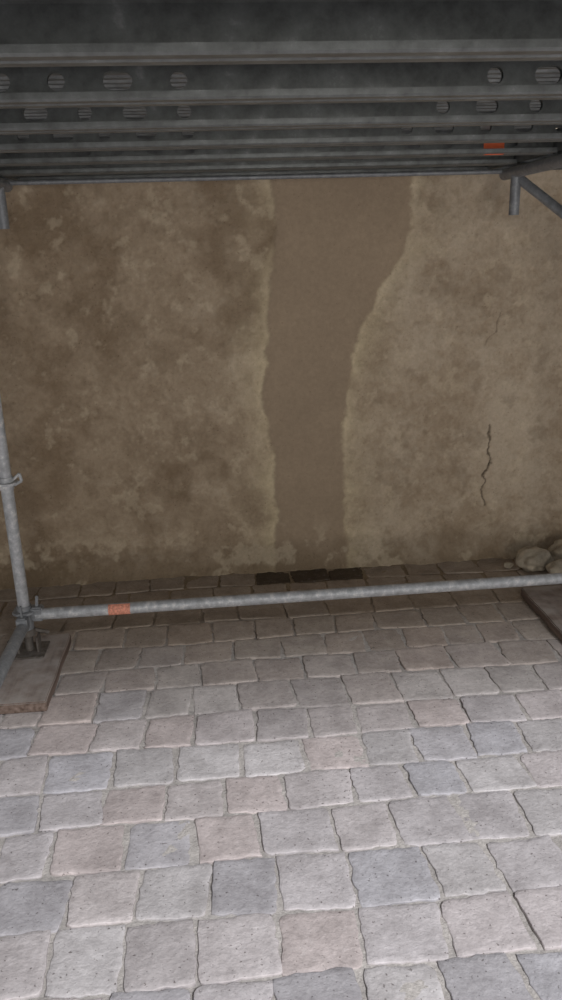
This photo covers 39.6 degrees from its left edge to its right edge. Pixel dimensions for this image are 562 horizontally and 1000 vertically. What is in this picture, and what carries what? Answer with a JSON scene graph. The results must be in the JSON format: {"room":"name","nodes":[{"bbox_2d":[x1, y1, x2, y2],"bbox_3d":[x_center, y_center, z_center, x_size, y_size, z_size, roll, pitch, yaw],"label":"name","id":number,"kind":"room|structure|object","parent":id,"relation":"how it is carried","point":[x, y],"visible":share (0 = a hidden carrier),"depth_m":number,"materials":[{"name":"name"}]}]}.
{"room":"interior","nodes":[
{"label":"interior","id":0,"kind":"room"},
{"bbox_2d":[0,128,561,589],"bbox_3d":[-0.137,-1.212,3.638,6.800,3.450,0.090,-3,18,-4],"label":"wall","id":1,"kind":"structure","parent":0,"point":[198,378],"depth_m":3.87,"materials":[{"name":"paint"}]},
{"bbox_2d":[0,558,561,999],"bbox_3d":[0.183,1.281,1.426,6.840,0.040,5.988,-3,18,-4],"label":"floor","id":2,"kind":"structure","parent":0,"point":[321,951],"depth_m":2.45,"materials":[{"name":"stone"}]},
{"bbox_2d":[0,633,70,713],"bbox_3d":[-1.037,0.700,3.186,0.269,0.043,0.550,-3,18,-4],"label":"board","id":3,"kind":"object","parent":2,"relation":"on","point":[29,685],"visible":0.74,"depth_m":3.09,"materials":[{"name":"brown wood"}]},
{"bbox_2d":[0,154,561,687],"bbox_3d":[0.244,-0.067,2.291,2.686,1.897,2.940,-3,18,-4],"label":"frame","id":4,"kind":"object","parent":3,"relation":"on","point":[26,613],"visible":1,"depth_m":3.28,"materials":[{"name":"metal"}]},
{"bbox_2d":[0,176,14,179],"bbox_3d":[-2.206,-1.336,3.196,2.125,0.087,0.337,-3,18,-4],"label":"plank","id":5,"kind":"object","parent":4,"relation":"on","point":[2,177],"visible":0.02,"depth_m":3.41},
{"bbox_2d":[3,156,511,179],"bbox_3d":[-0.089,-1.451,3.355,2.125,0.087,0.337,-3,18,-4],"label":"plank","id":6,"kind":"object","parent":4,"relation":"on","point":[451,167],"visible":0.06,"depth_m":3.47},
{"bbox_2d":[0,143,551,175],"bbox_3d":[-0.056,-1.337,3.003,2.125,0.087,0.390,-3,18,-4],"label":"plank","id":7,"kind":"object","parent":4,"relation":"on","point":[402,161],"visible":0.35,"depth_m":3.16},
{"bbox_2d":[0,0,561,60],"bbox_3d":[0.119,-0.722,1.108,2.125,0.087,0.390,-3,18,-4],"label":"plank","id":8,"kind":"object","parent":4,"relation":"on","point":[30,30],"visible":1,"depth_m":1.27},
{"bbox_2d":[0,54,561,104],"bbox_3d":[0.084,-0.845,1.487,2.125,0.087,0.390,-3,18,-4],"label":"plank","id":9,"kind":"object","parent":4,"relation":"on","point":[380,77],"visible":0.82,"depth_m":1.65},
{"bbox_2d":[0,66,561,131],"bbox_3d":[0.049,-0.968,1.866,2.125,0.087,0.390,-3,18,-4],"label":"plank","id":10,"kind":"object","parent":4,"relation":"on","point":[462,110],"visible":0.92,"depth_m":2.02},
{"bbox_2d":[0,100,561,150],"bbox_3d":[0.014,-1.091,2.245,2.125,0.087,0.390,-3,18,-4],"label":"plank","id":11,"kind":"object","parent":4,"relation":"on","point":[374,134],"visible":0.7,"depth_m":2.40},
{"bbox_2d":[0,124,561,164],"bbox_3d":[-0.021,-1.213,2.624,2.125,0.089,0.390,-3,18,-4],"label":"plank","id":12,"kind":"object","parent":4,"relation":"on","point":[537,146],"visible":0.44,"depth_m":2.79,"materials":[{"name":"grey metal"}]},
{"bbox_2d":[494,153,561,169],"bbox_3d":[2.028,-1.565,3.513,2.125,0.087,0.337,-3,18,-4],"label":"plank","id":13,"kind":"object","parent":4,"relation":"on","point":[549,155],"visible":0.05,"depth_m":3.57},
{"bbox_2d":[517,151,561,163],"bbox_3d":[2.061,-1.451,3.161,2.125,0.087,0.390,-3,18,-4],"label":"plank","id":14,"kind":"object","parent":4,"relation":"on","point":[541,156],"visible":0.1,"depth_m":3.25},
{"bbox_2d":[504,539,561,573],"bbox_3d":[1.429,0.305,4.025,0.505,0.167,0.338,-3,18,-4],"label":"rubble","id":15,"kind":"object","parent":2,"relation":"on","point":[529,558],"visible":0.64,"depth_m":4.02,"materials":[{"name":"stone"}]},
{"bbox_2d":[521,585,561,640],"bbox_3d":[1.366,0.554,3.414,0.354,0.043,0.790,-3,18,-4],"label":"board","id":16,"kind":"object","parent":2,"relation":"on","point":[546,601],"visible":1,"depth_m":3.61,"materials":[{"name":"brown wood"}]}
]}

